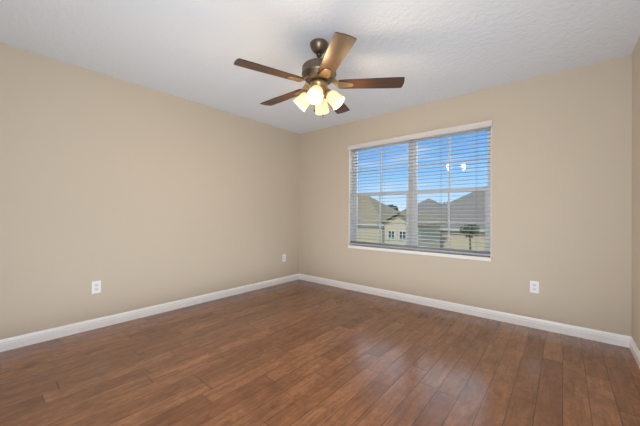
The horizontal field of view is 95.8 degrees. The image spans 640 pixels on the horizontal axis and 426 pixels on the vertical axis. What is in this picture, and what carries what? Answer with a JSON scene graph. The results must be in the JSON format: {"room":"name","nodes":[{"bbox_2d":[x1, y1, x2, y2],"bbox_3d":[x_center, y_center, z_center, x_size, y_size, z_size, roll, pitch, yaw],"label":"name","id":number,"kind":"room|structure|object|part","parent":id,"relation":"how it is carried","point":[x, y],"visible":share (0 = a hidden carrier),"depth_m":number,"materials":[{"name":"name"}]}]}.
{"room":"empty bedroom","nodes":[
{"label":"empty bedroom","id":0,"kind":"room"},
{"bbox_2d":[0,43,299,339],"bbox_3d":[-1.632,-0.118,3.468,0.160,2.440,4.120,0,0,40],"label":"wall","id":1,"kind":"structure","parent":0,"point":[156,197],"depth_m":2.90,"materials":[{"name":"paint"}]},
{"bbox_2d":[92,280,100,293],"bbox_3d":[-2.127,0.705,2.751,0.009,0.116,0.072,0,0,40],"label":"wall outlet","id":2,"kind":"object","parent":1,"relation":"attached to","point":[96,285],"visible":1,"depth_m":2.75,"materials":[{"name":"white plastic"}]},
{"bbox_2d":[0,274,298,351],"bbox_3d":[-1.571,1.056,3.409,0.014,0.093,3.800,0,0,40],"label":"baseboard","id":3,"kind":"structure","parent":1,"relation":"attached to","point":[6,344],"depth_m":2.91,"materials":[{"name":"white paint"}]},
{"bbox_2d":[0,279,639,425],"bbox_3d":[-0.109,1.165,2.178,4.156,0.120,4.120,0,0,40],"label":"floor","id":4,"kind":"structure","parent":0,"point":[298,352],"depth_m":2.03,"materials":[{"name":"brown wood"}]},
{"bbox_2d":[0,0,639,133],"bbox_3d":[-0.098,-1.410,2.185,4.156,0.150,4.120,0,0,40],"label":"ceiling","id":5,"kind":"structure","parent":0,"point":[185,49],"depth_m":2.25,"materials":[{"name":"white paint"}]},
{"bbox_2d":[234,32,404,116],"bbox_3d":[0.009,-1.043,2.317,1.275,0.582,1.219,0,0,22],"label":"ceiling fan","id":6,"kind":"object","parent":5,"relation":"hanging from","point":[318,73],"visible":1,"depth_m":2.20,"materials":[{"name":"brown wood"}]},
{"bbox_3d":[-0.349,-1.009,2.060,0.511,0.007,0.132,0,9,-32],"label":"blade","id":7,"kind":"part","parent":6,"relation":"part of","materials":[{"name":"brown wood"}]},
{"bbox_3d":[-0.316,-1.008,2.531,0.511,0.007,0.132,0,9,40],"label":"blade","id":8,"kind":"part","parent":6,"relation":"part of","materials":[{"name":"brown wood"}]},
{"bbox_3d":[-0.138,-0.880,2.295,0.144,0.144,0.122,0,0,10],"label":"lamp shade","id":9,"kind":"part","parent":6,"relation":"part of","materials":[{"name":"beige glass"}]},
{"bbox_3d":[-0.032,-0.880,2.143,0.122,0.144,0.144,0,0,10],"label":"lamp shade","id":10,"kind":"part","parent":6,"relation":"part of","materials":[{"name":"beige glass"}]},
{"bbox_3d":[-0.029,-0.894,2.158,0.054,0.073,0.073,0,0,10],"label":"bulb","id":11,"kind":"part","parent":6,"relation":"part of","materials":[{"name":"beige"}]},
{"bbox_3d":[0.014,-0.879,2.401,0.122,0.144,0.144,0,0,10],"label":"lamp shade","id":12,"kind":"part","parent":6,"relation":"part of","materials":[{"name":"beige glass"}]},
{"bbox_3d":[0.120,-0.879,2.250,0.144,0.144,0.122,0,0,10],"label":"lamp shade","id":13,"kind":"part","parent":6,"relation":"part of","materials":[{"name":"beige glass"}]},
{"bbox_3d":[0.142,-1.005,2.645,0.132,0.007,0.511,-9,-4,22],"label":"blade","id":14,"kind":"part","parent":6,"relation":"part of","materials":[{"name":"brown wood"}]},
{"bbox_3d":[0.089,-1.008,1.883,0.132,0.007,0.511,10,-2,-14],"label":"blade","id":15,"kind":"part","parent":6,"relation":"part of","materials":[{"name":"brown wood"}]},
{"bbox_3d":[0.392,-1.005,2.245,0.511,0.007,0.132,0,-9,4],"label":"blade","id":16,"kind":"part","parent":6,"relation":"part of","materials":[{"name":"brown wood"}]},
{"bbox_2d":[299,54,631,335],"bbox_3d":[1.172,-0.105,3.697,3.836,2.440,0.160,0,0,40],"label":"wall","id":17,"kind":"structure","parent":0,"point":[561,141],"depth_m":2.84,"materials":[{"name":"paint"}]},
{"bbox_2d":[348,128,490,261],"bbox_3d":[1.159,-0.232,3.689,1.818,1.483,0.168,0,0,40],"label":"window","id":18,"kind":"structure","parent":17,"relation":"in","point":[353,208],"depth_m":3.69,"materials":[{"name":"white plastic"}]},
{"bbox_3d":[0.835,0.087,4.008,0.845,0.741,0.025,0,0,40],"label":"sash","id":19,"kind":"part","parent":18,"relation":"part of","materials":[{"name":"white plastic"}]},
{"bbox_3d":[0.854,-0.594,4.029,0.845,0.700,0.025,0,0,40],"label":"sash","id":20,"kind":"part","parent":18,"relation":"part of","materials":[{"name":"white plastic"}]},
{"bbox_3d":[1.135,0.490,3.663,1.818,0.040,0.103,0,0,40],"label":"sill","id":21,"kind":"part","parent":18,"relation":"part of","materials":[{"name":"white stone"}]},
{"bbox_2d":[348,120,491,255],"bbox_3d":[1.133,-0.261,3.658,1.826,1.442,0.098,0,0,40],"label":"window blind","id":22,"kind":"object","parent":18,"relation":"attached to","point":[484,124],"visible":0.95,"depth_m":3.56,"materials":[{"name":"white plastic"}]},
{"bbox_3d":[0.567,-0.234,4.161,0.002,1.385,0.058,0,0,40],"label":"ladder cord","id":23,"kind":"part","parent":22,"relation":"part of","materials":[{"name":"white fabric"}]},
{"bbox_3d":[0.857,-0.233,3.916,0.002,1.385,0.058,0,0,40],"label":"ladder cord","id":24,"kind":"part","parent":22,"relation":"part of","materials":[{"name":"white fabric"}]},
{"bbox_3d":[1.146,-0.233,3.673,0.002,1.385,0.058,0,0,40],"label":"ladder cord","id":25,"kind":"part","parent":22,"relation":"part of","materials":[{"name":"white fabric"}]},
{"bbox_3d":[1.143,0.447,3.672,1.794,0.023,0.052,0,0,40],"label":"rail","id":26,"kind":"part","parent":22,"relation":"part of","materials":[{"name":"white plastic"}]},
{"bbox_3d":[1.434,-0.232,3.431,0.002,1.385,0.058,0,0,40],"label":"ladder cord","id":27,"kind":"part","parent":22,"relation":"part of","materials":[{"name":"white fabric"}]},
{"bbox_3d":[1.528,0.088,3.425,0.845,0.741,0.025,0,0,40],"label":"sash","id":28,"kind":"part","parent":18,"relation":"part of","materials":[{"name":"white plastic"}]},
{"bbox_3d":[1.547,-0.592,3.446,0.845,0.700,0.025,0,0,40],"label":"sash","id":29,"kind":"part","parent":18,"relation":"part of","materials":[{"name":"white plastic"}]},
{"bbox_2d":[299,274,630,347],"bbox_3d":[1.111,1.068,3.627,3.836,0.093,0.014,0,0,40],"label":"baseboard","id":30,"kind":"structure","parent":17,"relation":"attached to","point":[581,332],"depth_m":3.04,"materials":[{"name":"white paint"}]},
{"bbox_2d":[530,281,538,293],"bbox_3d":[2.085,0.721,2.812,0.072,0.116,0.009,0,0,40],"label":"wall outlet","id":31,"kind":"object","parent":17,"relation":"attached to","point":[534,285],"visible":1,"depth_m":2.81,"materials":[{"name":"white plastic"}]},
{"bbox_2d":[631,36,639,350],"bbox_3d":[1.425,-0.111,0.895,0.160,2.440,4.120,0,0,40],"label":"wall","id":32,"kind":"structure","parent":0,"point":[635,331],"depth_m":2.25,"materials":[{"name":"paint"}]},
{"bbox_2d":[629,337,639,367],"bbox_3d":[1.353,1.062,0.948,0.014,0.093,3.800,0,0,40],"label":"baseboard","id":33,"kind":"structure","parent":32,"relation":"attached to","point":[634,349],"depth_m":2.22,"materials":[{"name":"white paint"}]},
{"label":"outside","id":34,"kind":"structure","parent":0,"visible":0},
{"bbox_3d":[33.427,4.427,68.303,150.000,0.200,139.400,0,0,40],"label":"ground","id":35,"kind":"structure","parent":34,"visible":0},
{"bbox_2d":[357,196,396,242],"bbox_3d":[4.956,0.695,46.803,18.100,6.900,11.900,0,0,40],"label":"house","id":36,"kind":"structure","parent":35,"relation":"on","point":[365,204],"depth_m":39.63,"materials":[{"name":"beige paint"}]},
{"bbox_2d":[388,205,398,210],"bbox_3d":[12.521,1.284,50.948,2.917,5.814,2.770,0,0,40],"label":"tree","id":37,"kind":"object","parent":35,"relation":"on","point":[391,206],"visible":0.21,"depth_m":50.21,"materials":[{"name":"green plant"}]},
{"bbox_2d":[377,211,446,246],"bbox_3d":[7.959,1.975,24.661,3.700,4.250,5.900,0,0,40],"label":"house","id":38,"kind":"structure","parent":35,"relation":"on","point":[394,217],"depth_m":23.17,"materials":[{"name":"beige paint"}]},
{"bbox_2d":[402,198,440,211],"bbox_3d":[20.757,0.736,55.070,14.100,7.000,12.900,0,0,40],"label":"house","id":39,"kind":"structure","parent":35,"relation":"on","point":[432,203],"depth_m":53.09,"materials":[{"name":"beige paint"}]},
{"bbox_2d":[428,186,485,250],"bbox_3d":[18.769,0.661,29.949,16.900,7.000,13.900,0,0,40],"label":"house","id":40,"kind":"structure","parent":35,"relation":"on","point":[473,208],"depth_m":27.39,"materials":[{"name":"beige paint"}]},
{"bbox_2d":[459,224,479,249],"bbox_3d":[7.468,2.257,14.457,1.032,3.630,0.989,0,0,40],"label":"tree","id":41,"kind":"object","parent":35,"relation":"on","point":[464,228],"visible":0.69,"depth_m":14.40,"materials":[{"name":"green plant"}]},
{"bbox_3d":[7.474,0.871,14.461,1.032,0.856,0.989,0,0,40],"label":"crown","id":42,"kind":"part","parent":41,"relation":"part of","materials":[{"name":"green plant"}]}
]}

